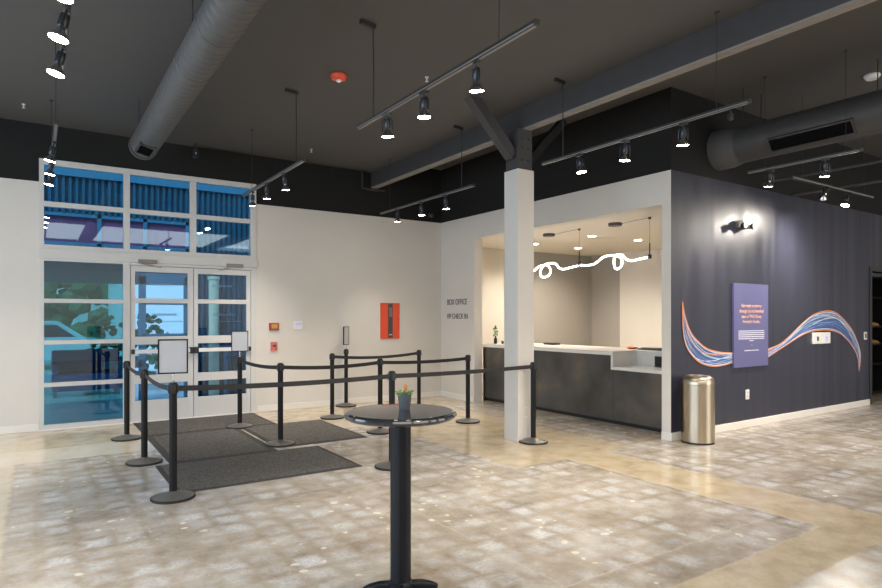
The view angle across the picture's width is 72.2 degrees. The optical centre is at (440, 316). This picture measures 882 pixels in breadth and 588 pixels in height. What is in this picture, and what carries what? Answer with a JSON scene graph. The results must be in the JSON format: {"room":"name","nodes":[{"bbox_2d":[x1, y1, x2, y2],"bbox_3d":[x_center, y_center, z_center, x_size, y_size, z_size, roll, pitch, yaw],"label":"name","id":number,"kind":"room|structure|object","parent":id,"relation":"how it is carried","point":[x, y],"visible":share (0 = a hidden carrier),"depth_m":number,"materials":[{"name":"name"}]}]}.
{"room":"theater lobby","nodes":[
{"label":"theater lobby","id":0,"kind":"room"},
{"bbox_2d":[0,118,591,426],"bbox_3d":[-2.834,-0.685,10.457,15.900,4.570,0.160,0,0,-34],"label":"wall","id":1,"kind":"structure","parent":0,"point":[327,257],"depth_m":10.77,"materials":[{"name":"white paint"}]},
{"bbox_2d":[0,424,38,434],"bbox_3d":[-7.518,1.548,7.225,4.520,0.105,0.012,0,0,-34],"label":"baseboard","id":2,"kind":"structure","parent":1,"relation":"attached to","point":[30,427],"depth_m":8.35,"materials":[{"name":"paint"}]},
{"bbox_2d":[39,258,129,429],"bbox_3d":[-5.186,0.388,8.835,1.142,2.425,0.105,0,0,-34],"label":"window","id":3,"kind":"structure","parent":1,"relation":"in","point":[84,305],"depth_m":8.80,"materials":[{"name":"clear glass"}]},
{"bbox_2d":[39,158,255,259],"bbox_3d":[-4.396,-1.595,9.363,3.042,1.270,0.105,0,0,-34],"label":"window","id":4,"kind":"structure","parent":1,"relation":"in","point":[126,210],"depth_m":9.21,"materials":[{"name":"grey paint"}]},
{"bbox_2d":[38,248,256,267],"bbox_3d":[-4.392,-0.892,9.359,3.060,0.135,0.135,0,0,-34],"label":"trim","id":5,"kind":"structure","parent":1,"relation":"attached to","point":[42,253],"depth_m":9.15,"materials":[{"name":"grey paint"}]},
{"bbox_2d":[39,411,256,430],"bbox_3d":[-4.399,1.594,9.370,3.050,0.012,0.150,0,0,-34],"label":"trim","id":6,"kind":"structure","parent":1,"relation":"attached to","point":[256,411],"depth_m":9.26,"materials":[{"name":"paint"}]},
{"bbox_2d":[130,259,193,421],"bbox_3d":[-4.302,0.359,9.359,0.896,2.458,0.135,0,0,-34],"label":"door","id":7,"kind":"structure","parent":1,"relation":"in","point":[158,409],"depth_m":9.35,"materials":[{"name":"grey paint"}]},
{"bbox_2d":[130,262,255,411],"bbox_3d":[-3.920,0.389,9.681,1.898,2.423,0.105,0,0,-34],"label":"trim","id":8,"kind":"structure","parent":1,"relation":"attached to","point":[252,270],"depth_m":10.13,"materials":[{"name":"grey paint"}]},
{"bbox_2d":[193,264,250,416],"bbox_3d":[-3.552,0.359,9.860,0.896,2.458,0.135,0,0,-34],"label":"door","id":9,"kind":"structure","parent":1,"relation":"in","point":[214,404],"depth_m":9.83,"materials":[{"name":"grey paint"}]},
{"bbox_2d":[294,321,302,329],"bbox_3d":[-2.494,0.145,10.569,0.160,0.160,0.032,0,0,-34],"label":"thermostat","id":10,"kind":"object","parent":1,"relation":"attached to","point":[298,325],"visible":1,"depth_m":10.56,"materials":[{"name":"white plastic"}]},
{"bbox_2d":[257,391,440,411],"bbox_3d":[-1.552,1.548,11.209,3.708,0.105,0.012,0,0,-34],"label":"baseboard","id":11,"kind":"structure","parent":1,"relation":"attached to","point":[274,407],"depth_m":10.90,"materials":[{"name":"paint"}]},
{"bbox_2d":[380,303,399,338],"bbox_3d":[-0.974,0.073,11.579,0.410,0.683,0.039,0,0,-34],"label":"fire extinguisher cabinet","id":12,"kind":"object","parent":1,"relation":"attached to","point":[389,312],"visible":1,"depth_m":11.56,"materials":[{"name":"red metal"}]},
{"bbox_2d":[0,0,769,172],"bbox_3d":[-1.212,-2.810,2.311,9.950,0.200,15.590,0,0,-34],"label":"ceiling","id":13,"kind":"structure","parent":0,"point":[119,53],"depth_m":6.39,"materials":[{"name":"grey paint"}]},
{"bbox_2d":[49,40,57,158],"bbox_3d":[-4.312,-2.261,6.728,0.048,0.899,2.520,0,0,-34],"label":"track","id":14,"kind":"object","parent":13,"relation":"hanging from","point":[55,126],"visible":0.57,"depth_m":5.94,"materials":[{"name":"grey metal"}]},
{"bbox_2d":[44,141,55,162],"bbox_3d":[-4.041,-1.709,6.253,0.112,0.218,0.121,0,0,-30],"label":"track spotlight","id":15,"kind":"object","parent":14,"relation":"hanging from","point":[52,149],"visible":1,"depth_m":6.23,"materials":[{"name":"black metal"}]},
{"bbox_2d":[48,146,55,154],"bbox_3d":[-4.021,-1.724,6.260,0.057,0.084,0.057,14,-2,-34],"label":"socket","id":16,"kind":"object","parent":15,"relation":"attached to","point":[52,149],"depth_m":6.24,"materials":[{"name":"black metal"}]},
{"bbox_2d":[44,156,55,175],"bbox_3d":[-4.419,-1.709,6.833,0.111,0.217,0.118,0,0,-21],"label":"track spotlight","id":17,"kind":"object","parent":14,"relation":"hanging from","point":[49,171],"visible":0.71,"depth_m":6.81,"materials":[{"name":"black metal"}]},
{"bbox_2d":[60,3,71,71],"bbox_3d":[-2.069,-2.261,3.368,0.048,0.899,2.700,0,0,-34],"label":"track","id":18,"kind":"object","parent":13,"relation":"hanging from","point":[67,30],"visible":0.22,"depth_m":3.91,"materials":[{"name":"grey metal"}]},
{"bbox_2d":[46,43,66,77],"bbox_3d":[-2.555,-1.708,4.018,0.116,0.215,0.112,0,0,-33],"label":"track spotlight","id":19,"kind":"object","parent":18,"relation":"hanging from","point":[55,70],"visible":0.99,"depth_m":4.00,"materials":[{"name":"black metal"}]},
{"bbox_2d":[54,51,65,65],"bbox_3d":[-2.536,-1.724,4.030,0.057,0.084,0.057,16,-9,-33],"label":"socket","id":20,"kind":"object","parent":19,"relation":"attached to","point":[63,56],"depth_m":4.01,"materials":[{"name":"black metal"}]},
{"bbox_2d":[47,3,70,43],"bbox_3d":[-2.216,-1.708,3.510,0.116,0.215,0.112,0,0,-33],"label":"track spotlight","id":21,"kind":"object","parent":18,"relation":"hanging from","point":[58,34],"visible":0.99,"depth_m":3.50,"materials":[{"name":"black metal"}]},
{"bbox_2d":[56,12,70,29],"bbox_3d":[-2.197,-1.724,3.523,0.057,0.084,0.057,16,-9,-33],"label":"socket","id":22,"kind":"object","parent":21,"relation":"attached to","point":[67,18],"depth_m":3.50,"materials":[{"name":"black metal"}]},
{"bbox_2d":[192,143,198,158],"bbox_3d":[-3.819,-2.590,9.411,0.090,0.240,0.095,0,0,-34],"label":"camera","id":23,"kind":"object","parent":13,"relation":"hanging from","point":[195,152],"visible":1,"depth_m":9.38,"materials":[{"name":"black plastic"}]},
{"bbox_2d":[129,0,268,159],"bbox_3d":[-0.245,-2.426,2.564,0.364,0.569,13.938,0,0,-34],"label":"duct","id":24,"kind":"object","parent":13,"relation":"hanging from","point":[217,26],"visible":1,"depth_m":5.35,"materials":[{"name":"grey metal"}]},
{"bbox_2d":[242,88,305,196],"bbox_3d":[-2.337,-2.261,8.047,0.166,0.899,2.520,0,0,-34],"label":"track","id":25,"kind":"object","parent":13,"relation":"hanging from","point":[297,163],"visible":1,"depth_m":7.43,"materials":[{"name":"grey metal"}]},
{"bbox_2d":[263,183,270,198],"bbox_3d":[-2.361,-1.713,8.233,0.147,0.224,0.111,0,0,42],"label":"track spotlight","id":26,"kind":"object","parent":25,"relation":"hanging from","point":[266,196],"visible":1,"depth_m":8.20,"materials":[{"name":"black metal"}]},
{"bbox_2d":[281,173,289,189],"bbox_3d":[-1.965,-1.714,7.676,0.117,0.224,0.149,0,0,-36],"label":"track spotlight","id":27,"kind":"object","parent":25,"relation":"hanging from","point":[284,179],"visible":0.99,"depth_m":7.64,"materials":[{"name":"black metal"}]},
{"bbox_2d":[193,147,367,172],"bbox_3d":[-2.638,-2.660,10.383,3.055,0.063,0.024,0,0,-34],"label":"conduit","id":28,"kind":"object","parent":13,"relation":"attached to","point":[193,147],"visible":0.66,"depth_m":10.24,"materials":[{"name":"black metal"}]},
{"bbox_2d":[330,72,346,82],"bbox_3d":[-1.145,-2.669,6.775,0.190,0.082,0.190,0,0,-34],"label":"smoke detector","id":29,"kind":"object","parent":13,"relation":"attached to","point":[339,77],"visible":1,"depth_m":6.72,"materials":[{"name":"red plastic"}]},
{"bbox_2d":[361,170,384,191],"bbox_3d":[-1.262,-2.526,11.266,0.489,0.368,0.034,0,0,-34],"label":"bracket","id":30,"kind":"object","parent":13,"relation":"attached to","point":[361,170],"visible":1,"depth_m":11.15,"materials":[{"name":"grey metal"}]},
{"bbox_2d":[380,125,474,213],"bbox_3d":[-0.353,-2.261,9.498,0.166,0.899,2.750,0,0,-34],"label":"track","id":31,"kind":"object","parent":13,"relation":"hanging from","point":[455,126],"visible":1,"depth_m":8.96,"materials":[{"name":"grey metal"}]},
{"bbox_2d":[356,0,539,129],"bbox_3d":[-0.151,-2.261,4.775,0.166,0.899,2.530,0,0,-34],"label":"track","id":32,"kind":"object","parent":13,"relation":"hanging from","point":[535,23],"visible":1,"depth_m":4.54,"materials":[{"name":"grey metal"}]},
{"bbox_2d":[381,113,393,137],"bbox_3d":[-0.477,-1.708,5.405,0.112,0.214,0.111,0,0,11],"label":"track spotlight","id":33,"kind":"object","parent":32,"relation":"hanging from","point":[387,133],"visible":1,"depth_m":5.37,"materials":[{"name":"black metal"}]},
{"bbox_2d":[417,90,430,118],"bbox_3d":[-0.136,-1.708,4.876,0.112,0.213,0.111,0,0,5],"label":"track spotlight","id":34,"kind":"object","parent":32,"relation":"hanging from","point":[423,104],"visible":1,"depth_m":4.85,"materials":[{"name":"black metal"}]},
{"bbox_2d":[420,97,427,108],"bbox_3d":[-0.137,-1.722,4.868,0.057,0.084,0.057,3,6,45],"label":"socket","id":35,"kind":"object","parent":34,"relation":"attached to","point":[423,100],"depth_m":4.85,"materials":[{"name":"black metal"}]},
{"bbox_2d":[469,60,483,92],"bbox_3d":[0.259,-1.710,4.312,0.111,0.220,0.126,0,0,-40],"label":"track spotlight","id":36,"kind":"object","parent":32,"relation":"hanging from","point":[476,87],"visible":1,"depth_m":4.28,"materials":[{"name":"black metal"}]},
{"bbox_2d":[472,68,480,80],"bbox_3d":[0.252,-1.723,4.297,0.057,0.084,0.057,-4,11,-16],"label":"socket","id":37,"kind":"object","parent":36,"relation":"attached to","point":[475,71],"depth_m":4.27,"materials":[{"name":"black metal"}]},
{"bbox_2d":[541,11,751,164],"bbox_3d":[1.865,-2.261,6.140,0.166,0.899,2.540,0,0,-34],"label":"track","id":38,"kind":"object","parent":13,"relation":"hanging from","point":[557,80],"visible":1,"depth_m":5.91,"materials":[{"name":"grey metal"}]},
{"bbox_2d":[575,153,585,173],"bbox_3d":[1.564,-1.709,6.732,0.112,0.216,0.112,0,0,-9],"label":"track spotlight","id":39,"kind":"object","parent":38,"relation":"hanging from","point":[580,161],"visible":1,"depth_m":6.71,"materials":[{"name":"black metal"}]},
{"bbox_2d":[619,140,630,161],"bbox_3d":[1.890,-1.708,6.228,0.112,0.215,0.111,0,0,-1],"label":"track spotlight","id":40,"kind":"object","parent":38,"relation":"hanging from","point":[624,158],"visible":1,"depth_m":6.20,"materials":[{"name":"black metal"}]},
{"bbox_2d":[677,122,688,145],"bbox_3d":[2.270,-1.709,5.676,0.112,0.216,0.112,0,0,31],"label":"track spotlight","id":41,"kind":"object","parent":38,"relation":"hanging from","point":[683,131],"visible":1,"depth_m":5.64,"materials":[{"name":"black metal"}]},
{"bbox_2d":[0,392,881,587],"bbox_3d":[3.285,1.700,5.254,20.700,0.200,15.490,0,0,-34],"label":"floor","id":42,"kind":"structure","parent":0,"point":[797,502],"depth_m":4.95,"materials":[{"name":"concrete"}]},
{"bbox_2d":[111,361,140,441],"bbox_3d":[-4.122,1.088,7.937,0.370,1.024,0.370,0,0,-34],"label":"stanchion","id":43,"kind":"object","parent":42,"relation":"on","point":[127,436],"visible":0.86,"depth_m":7.91,"materials":[{"name":"black metal"}]},
{"bbox_2d":[125,364,162,466],"bbox_3d":[-3.626,1.088,7.195,0.370,1.024,1.705,0,0,-34],"label":"stanchion","id":44,"kind":"object","parent":42,"relation":"on","point":[144,460],"visible":0.94,"depth_m":6.61,"materials":[{"name":"black metal"}]},
{"bbox_2d":[145,373,195,503],"bbox_3d":[-2.741,1.088,5.905,0.370,1.024,1.715,0,0,-34],"label":"stanchion","id":45,"kind":"object","parent":42,"relation":"on","point":[173,496],"visible":1,"depth_m":5.32,"materials":[{"name":"black metal"}]},
{"bbox_2d":[158,339,187,381],"bbox_3d":[-2.367,0.387,5.346,0.245,0.382,0.031,0,0,-22],"label":"sign holder","id":46,"kind":"object","parent":45,"relation":"on","point":[172,353],"visible":1,"depth_m":5.34,"materials":[{"name":"silver metal"}]},
{"bbox_2d":[133,413,275,435],"bbox_3d":[-3.543,1.595,9.069,1.780,0.011,1.220,0,0,-34],"label":"floor mat","id":47,"kind":"object","parent":42,"relation":"on","point":[155,428],"visible":0.85,"depth_m":9.03,"materials":[{"name":"carpet"}]},
{"bbox_2d":[226,357,252,428],"bbox_3d":[-2.922,1.088,8.787,0.370,1.024,0.370,0,0,-34],"label":"stanchion","id":48,"kind":"object","parent":47,"relation":"on","point":[239,425],"visible":0.97,"depth_m":8.76,"materials":[{"name":"black metal"}]},
{"bbox_2d":[231,331,247,356],"bbox_3d":[-2.922,0.390,8.787,0.235,0.377,0.031,0,0,-20],"label":"sign holder","id":49,"kind":"object","parent":48,"relation":"on","point":[239,339],"visible":1,"depth_m":8.78,"materials":[{"name":"silver metal"}]},
{"bbox_2d":[148,428,277,462],"bbox_3d":[-2.943,1.595,7.649,1.200,0.011,1.790,0,0,-34],"label":"floor mat","id":50,"kind":"object","parent":42,"relation":"on","point":[219,443],"visible":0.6,"depth_m":7.54,"materials":[{"name":"carpet"}]},
{"bbox_2d":[155,446,361,491],"bbox_3d":[-1.953,1.595,6.482,1.850,0.011,1.230,0,0,-34],"label":"floor mat","id":51,"kind":"object","parent":42,"relation":"on","point":[207,474],"visible":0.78,"depth_m":6.37,"materials":[{"name":"carpet"}]},
{"bbox_2d":[243,419,366,447],"bbox_3d":[-1.940,1.595,8.397,1.220,0.011,1.640,0,0,-34],"label":"floor mat","id":52,"kind":"object","parent":42,"relation":"on","point":[311,431],"visible":0.86,"depth_m":8.32,"materials":[{"name":"carpet"}]},
{"bbox_2d":[241,359,295,447],"bbox_3d":[-2.368,1.088,8.120,0.370,1.024,1.645,0,0,-34],"label":"stanchion","id":53,"kind":"object","parent":52,"relation":"on","point":[280,442],"visible":1,"depth_m":7.56,"materials":[{"name":"black metal"}]},
{"bbox_2d":[320,353,343,419],"bbox_3d":[-1.724,1.088,9.587,0.370,1.024,0.370,0,0,-34],"label":"stanchion","id":54,"kind":"object","parent":42,"relation":"on","point":[331,416],"visible":1,"depth_m":9.55,"materials":[{"name":"black metal"}]},
{"bbox_2d":[336,349,355,407],"bbox_3d":[-1.706,1.088,10.874,0.370,1.024,0.370,0,0,-34],"label":"stanchion","id":55,"kind":"object","parent":42,"relation":"on","point":[345,404],"visible":0.98,"depth_m":10.84,"materials":[{"name":"black metal"}]},
{"bbox_2d":[343,326,348,348],"bbox_3d":[-1.706,0.374,10.874,0.031,0.407,0.200,0,0,18],"label":"sign holder","id":56,"kind":"object","parent":55,"relation":"on","point":[345,329],"visible":1,"depth_m":10.87,"materials":[{"name":"silver metal"}]},
{"bbox_2d":[179,365,530,470],"bbox_3d":[-0.536,1.088,6.448,4.190,1.024,0.370,0,0,-34],"label":"stanchion","id":57,"kind":"object","parent":42,"relation":"on","point":[391,376],"visible":0.75,"depth_m":6.31,"materials":[{"name":"black metal"}]},
{"bbox_2d":[284,357,465,434],"bbox_3d":[-0.811,1.088,8.417,2.840,1.024,0.370,0,0,-34],"label":"stanchion","id":58,"kind":"object","parent":42,"relation":"on","point":[380,430],"visible":0.87,"depth_m":8.36,"materials":[{"name":"black metal"}]},
{"bbox_2d":[335,350,420,403],"bbox_3d":[-0.986,1.088,10.188,1.815,1.024,0.370,0,0,-34],"label":"stanchion","id":59,"kind":"object","parent":42,"relation":"on","point":[418,352],"visible":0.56,"depth_m":10.45,"materials":[{"name":"black metal"}]},
{"bbox_2d":[344,404,456,587],"bbox_3d":[-0.236,1.075,3.540,0.656,1.050,0.656,0,0,-34],"label":"bar table","id":60,"kind":"object","parent":42,"relation":"on","point":[400,422],"visible":0.96,"depth_m":3.48,"materials":[{"name":"black metal"}]},
{"bbox_2d":[394,384,413,409],"bbox_3d":[-0.219,0.473,3.596,0.117,0.153,0.106,0,0,-2],"label":"potted plant","id":61,"kind":"object","parent":60,"relation":"on","point":[404,398],"visible":1,"depth_m":3.57,"materials":[{"name":"green plant"}]},
{"bbox_2d":[456,355,479,423],"bbox_3d":[0.409,1.088,9.219,0.370,1.024,0.370,0,0,-34],"label":"stanchion","id":62,"kind":"object","parent":42,"relation":"on","point":[467,420],"visible":1,"depth_m":9.19,"materials":[{"name":"black metal"}]},
{"bbox_2d":[464,95,567,441],"bbox_3d":[1.016,-0.598,7.904,1.681,4.396,0.276,0,0,-34],"label":"column","id":63,"kind":"structure","parent":42,"relation":"on","point":[515,146],"depth_m":7.80,"materials":[{"name":"white paint"}]},
{"bbox_2d":[519,362,547,444],"bbox_3d":[1.178,1.088,7.725,0.370,1.024,0.370,0,0,-34],"label":"stanchion","id":64,"kind":"object","parent":42,"relation":"on","point":[532,440],"visible":0.97,"depth_m":7.69,"materials":[{"name":"black metal"}]},
{"bbox_2d":[482,343,661,431],"bbox_3d":[2.410,1.056,10.166,1.060,1.087,4.268,0,0,-34],"label":"reception counter","id":65,"kind":"object","parent":42,"relation":"on","point":[615,385],"depth_m":9.36,"materials":[{"name":"metal"}]},
{"bbox_2d":[482,343,637,354],"bbox_3d":[2.108,0.543,10.619,1.060,0.060,3.180,0,0,-34],"label":"countertop","id":66,"kind":"structure","parent":65,"relation":"on","point":[599,350],"depth_m":9.85,"materials":[{"name":"white stone"}]},
{"bbox_2d":[613,365,661,373],"bbox_3d":[3.093,0.761,8.712,0.580,0.047,1.085,0,0,-34],"label":"countertop","id":67,"kind":"structure","parent":65,"relation":"on","point":[634,368],"depth_m":8.71,"materials":[{"name":"white stone"}]},
{"bbox_2d":[637,347,661,350],"bbox_3d":[3.299,0.495,9.430,0.200,0.036,0.420,0,0,-34],"label":"document tray","id":68,"kind":"object","parent":65,"relation":"on","point":[641,348],"visible":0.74,"depth_m":9.40,"materials":[{"name":"grey plastic"}]},
{"bbox_2d":[637,350,661,355],"bbox_3d":[3.525,0.543,9.001,0.500,0.060,1.085,0,0,-34],"label":"countertop","id":69,"kind":"structure","parent":65,"relation":"on","point":[644,352],"depth_m":9.14,"materials":[{"name":"white stone"}]},
{"bbox_2d":[654,356,661,367],"bbox_3d":[3.220,0.660,8.908,0.110,0.155,0.170,0,0,-34],"label":"card reader","id":70,"kind":"object","parent":65,"relation":"on","point":[658,360],"visible":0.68,"depth_m":8.92,"materials":[{"name":"black plastic"}]},
{"bbox_2d":[681,374,714,445],"bbox_3d":[3.281,1.172,7.728,0.406,0.856,0.406,0,0,-34],"label":"waste bin","id":71,"kind":"object","parent":42,"relation":"on","point":[697,390],"visible":1,"depth_m":7.56,"materials":[{"name":"silver metal"}]},
{"bbox_2d":[872,276,881,392],"bbox_3d":[8.588,0.385,12.439,2.200,2.430,0.450,0,0,-34],"label":"display shelf","id":72,"kind":"object","parent":42,"relation":"on","point":[876,281],"visible":0.09,"depth_m":13.07,"materials":[{"name":"black plastic"}]},
{"bbox_2d":[441,87,670,432],"bbox_3d":[1.560,-0.685,10.080,0.190,4.570,5.347,0,0,-34],"label":"wall","id":73,"kind":"structure","parent":0,"point":[609,186],"depth_m":9.43,"materials":[{"name":"white paint"}]},
{"bbox_2d":[441,391,473,402],"bbox_3d":[0.302,1.548,11.781,0.012,0.105,1.120,0,0,-34],"label":"baseboard","id":74,"kind":"structure","parent":73,"relation":"attached to","point":[444,394],"depth_m":11.80,"materials":[{"name":"paint"}]},
{"bbox_2d":[661,431,670,440],"bbox_3d":[2.923,1.548,7.856,0.012,0.105,0.140,0,0,-34],"label":"baseboard","id":75,"kind":"object","parent":73,"relation":"attached to","point":[664,435],"visible":1,"depth_m":7.85,"materials":[{"name":"paint"}]},
{"bbox_2d":[482,208,661,255],"bbox_3d":[3.435,-1.520,11.414,4.410,0.100,5.210,0,0,-34],"label":"ceiling","id":76,"kind":"structure","parent":0,"point":[648,230],"depth_m":11.05,"materials":[{"name":"beige paint"}]},
{"bbox_2d":[534,217,651,277],"bbox_3d":[2.295,-1.080,10.070,0.069,0.780,2.844,0,0,-34],"label":"pendant lamp","id":77,"kind":"object","parent":76,"relation":"hanging from","point":[649,256],"visible":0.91,"depth_m":9.70,"materials":[{"name":"grey plastic"}]},
{"bbox_2d":[592,237,615,240],"bbox_3d":[3.056,-1.464,11.360,0.440,0.012,0.440,0,0,-34],"label":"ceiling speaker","id":78,"kind":"object","parent":76,"relation":"attached to","point":[599,238],"visible":1,"depth_m":11.28,"materials":[{"name":"beige paint"}]},
{"bbox_2d":[608,218,646,226],"bbox_3d":[2.883,-1.448,9.242,0.210,0.045,0.771,0,0,-34],"label":"lamp canopy","id":79,"kind":"object","parent":76,"relation":"attached to","point":[612,224],"visible":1,"depth_m":9.39,"materials":[{"name":"grey plastic"}]},
{"bbox_2d":[592,249,661,347],"bbox_3d":[5.164,0.065,12.569,0.150,3.070,5.210,0,0,-34],"label":"wall","id":80,"kind":"structure","parent":0,"point":[640,280],"depth_m":13.77,"materials":[{"name":"beige paint"}]},
{"bbox_2d":[431,0,881,169],"bbox_3d":[7.395,-3.070,8.059,10.750,0.200,15.590,0,0,-34],"label":"ceiling","id":81,"kind":"structure","parent":0,"point":[809,61],"depth_m":7.41,"materials":[{"name":"grey paint"}]},
{"bbox_2d":[371,0,876,188],"bbox_3d":[2.950,-2.435,5.090,0.130,1.070,15.190,0,0,-34],"label":"beam","id":82,"kind":"structure","parent":81,"relation":"attached to","point":[770,20],"depth_m":6.20,"materials":[{"name":"grey metal"}]},
{"bbox_2d":[707,59,881,170],"bbox_3d":[6.475,-2.500,4.439,0.540,0.940,9.592,0,0,-34],"label":"duct","id":83,"kind":"object","parent":81,"relation":"hanging from","point":[859,116],"visible":1,"depth_m":7.32,"materials":[{"name":"metal"}]},
{"bbox_2d":[747,49,862,173],"bbox_3d":[4.241,-2.391,7.137,0.048,1.159,1.280,0,0,-34],"label":"track","id":84,"kind":"object","parent":81,"relation":"hanging from","point":[845,152],"visible":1,"depth_m":7.03,"materials":[{"name":"grey metal"}]},
{"bbox_2d":[764,169,773,186],"bbox_3d":[4.051,-1.714,7.476,0.112,0.223,0.156,0,0,22],"label":"track spotlight","id":85,"kind":"object","parent":84,"relation":"hanging from","point":[768,183],"visible":1,"depth_m":7.45,"materials":[{"name":"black metal"}]},
{"bbox_2d":[819,158,829,176],"bbox_3d":[4.407,-1.709,6.943,0.118,0.217,0.111,0,0,44],"label":"track spotlight","id":86,"kind":"object","parent":84,"relation":"hanging from","point":[824,173],"visible":1,"depth_m":6.91,"materials":[{"name":"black metal"}]},
{"bbox_2d":[790,94,873,198],"bbox_3d":[5.598,-2.391,8.589,2.450,1.158,0.037,0,0,-34],"label":"track","id":87,"kind":"object","parent":81,"relation":"hanging from","point":[802,179],"visible":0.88,"depth_m":8.36,"materials":[{"name":"grey metal"}]},
{"bbox_2d":[818,187,828,200],"bbox_3d":[5.388,-1.740,8.520,0.112,0.200,0.210,0,0,22],"label":"track spotlight","id":88,"kind":"object","parent":87,"relation":"hanging from","point":[822,197],"visible":0.99,"depth_m":8.51,"materials":[{"name":"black metal"}]},
{"bbox_2d":[841,192,851,206],"bbox_3d":[5.900,-1.712,8.810,0.148,0.218,0.112,0,0,-21],"label":"track spotlight","id":89,"kind":"object","parent":87,"relation":"hanging from","point":[847,197],"visible":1,"depth_m":8.79,"materials":[{"name":"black metal"}]},
{"bbox_2d":[863,72,880,80],"bbox_3d":[5.288,-2.942,7.423,0.180,0.055,0.180,0,0,-34],"label":"ceiling detector","id":90,"kind":"object","parent":81,"relation":"attached to","point":[871,76],"visible":0.93,"depth_m":7.38,"materials":[{"name":"white plastic"}]},
{"bbox_2d":[671,87,881,432],"bbox_3d":[6.755,-0.685,10.415,9.197,4.570,0.140,0,0,-34],"label":"wall","id":91,"kind":"structure","parent":0,"point":[813,255],"depth_m":9.16,"materials":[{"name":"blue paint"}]},
{"bbox_2d":[736,220,755,228],"bbox_3d":[4.345,-1.310,8.637,0.310,0.119,0.140,0,0,-34],"label":"wall light","id":92,"kind":"object","parent":91,"relation":"attached to","point":[742,224],"visible":1,"depth_m":8.60,"materials":[{"name":"metal"}]},
{"bbox_2d":[732,283,767,367],"bbox_3d":[4.510,0.120,8.813,0.910,1.203,0.032,0,0,-34],"label":"panel","id":93,"kind":"object","parent":91,"relation":"attached to","point":[749,301],"visible":1,"depth_m":8.77,"materials":[{"name":"purple"}]},
{"bbox_2d":[739,330,763,350],"bbox_3d":[4.519,0.343,8.800,0.680,0.294,0.002,0,0,-34],"label":"print","id":94,"kind":"object","parent":93,"relation":"attached to","point":[749,340],"depth_m":8.80,"materials":[{"name":"white"}]},
{"bbox_2d":[671,399,869,440],"bbox_3d":[5.386,1.548,9.408,5.832,0.105,0.015,0,0,-34],"label":"baseboard","id":95,"kind":"structure","parent":91,"relation":"attached to","point":[675,436],"depth_m":9.29,"materials":[{"name":"paint"}]},
{"bbox_2d":[682,302,860,370],"bbox_3d":[5.333,0.384,9.376,5.238,1.171,0.009,0,0,-34],"label":"mural","id":96,"kind":"object","parent":91,"relation":"attached to","point":[828,320],"visible":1,"depth_m":9.52,"materials":[{"name":"blue paint"}]},
{"bbox_2d":[812,332,821,343],"bbox_3d":[6.162,0.347,9.914,0.270,0.185,0.034,0,0,-34],"label":"wall control","id":97,"kind":"object","parent":91,"relation":"attached to","point":[816,337],"visible":1,"depth_m":9.89,"materials":[{"name":"white plastic"}]},
{"bbox_2d":[762,159,881,183],"bbox_3d":[7.390,-2.000,5.139,0.044,0.044,9.340,0,0,-34],"label":"pipe","id":98,"kind":"object","parent":91,"relation":"attached to","point":[880,160],"visible":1,"depth_m":8.20,"materials":[{"name":"metal"}]},
{"bbox_2d":[822,332,829,343],"bbox_3d":[6.411,0.347,10.081,0.270,0.185,0.034,0,0,-34],"label":"wall control","id":99,"kind":"object","parent":91,"relation":"attached to","point":[825,335],"visible":1,"depth_m":10.05,"materials":[{"name":"white plastic"}]},
{"bbox_2d":[793,179,881,195],"bbox_3d":[8.139,-1.920,5.639,0.044,0.044,9.340,0,0,-34],"label":"pipe","id":100,"kind":"object","parent":91,"relation":"attached to","point":[880,180],"visible":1,"depth_m":8.88,"materials":[{"name":"metal"}]},
{"bbox_2d":[869,267,881,404],"bbox_3d":[8.592,0.340,11.641,1.980,2.520,0.180,0,0,-34],"label":"trim","id":101,"kind":"structure","parent":91,"relation":"attached to","point":[871,269],"depth_m":11.03,"materials":[{"name":"black plastic"}]},
{"label":"outside","id":102,"kind":"structure","parent":0,"visible":0},
{"bbox_2d":[135,362,182,400],"bbox_3d":[-16.207,1.735,31.474,36.000,0.230,49.650,0,0,-34],"label":"ground","id":103,"kind":"structure","parent":102,"point":[154,392],"depth_m":13.16,"materials":[{"name":"concrete"}]},
{"bbox_2d":[44,166,248,400],"bbox_3d":[-7.114,-0.690,13.804,9.500,4.620,5.140,0,0,-34],"label":"building","id":104,"kind":"structure","parent":103,"relation":"on","point":[71,227],"depth_m":11.92,"materials":[{"name":"blue metal"}]},
{"bbox_2d":[135,313,163,374],"bbox_3d":[-7.682,0.738,15.891,0.844,1.697,0.832,0,0,39],"label":"shrub","id":105,"kind":"object","parent":103,"relation":"on","point":[149,318],"visible":0.41,"depth_m":15.79,"materials":[{"name":"green plant"}]},
{"bbox_2d":[148,332,168,368],"bbox_3d":[-8.330,1.015,18.485,1.099,1.132,1.154,0,0,-34],"label":"shrub","id":106,"kind":"object","parent":103,"relation":"on","point":[153,360],"visible":0.12,"depth_m":18.14,"materials":[{"name":"green plant"}]},
{"bbox_2d":[135,284,182,361],"bbox_3d":[-10.419,-0.080,24.787,5.600,3.400,5.400,0,0,-34],"label":"building","id":107,"kind":"structure","parent":103,"relation":"on","point":[152,291],"depth_m":22.13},
{"bbox_2d":[208,276,219,395],"bbox_3d":[-4.602,0.400,12.258,0.240,2.440,0.240,0,0,-34],"label":"post","id":108,"kind":"object","parent":103,"relation":"on","point":[213,280],"visible":0.73,"depth_m":12.17,"materials":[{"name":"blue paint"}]},
{"bbox_2d":[223,329,245,394],"bbox_3d":[-3.718,0.513,12.410,1.696,2.214,0.630,0,0,-34],"label":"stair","id":109,"kind":"structure","parent":103,"relation":"on","point":[227,344],"depth_m":11.73,"materials":[{"name":"blue"}]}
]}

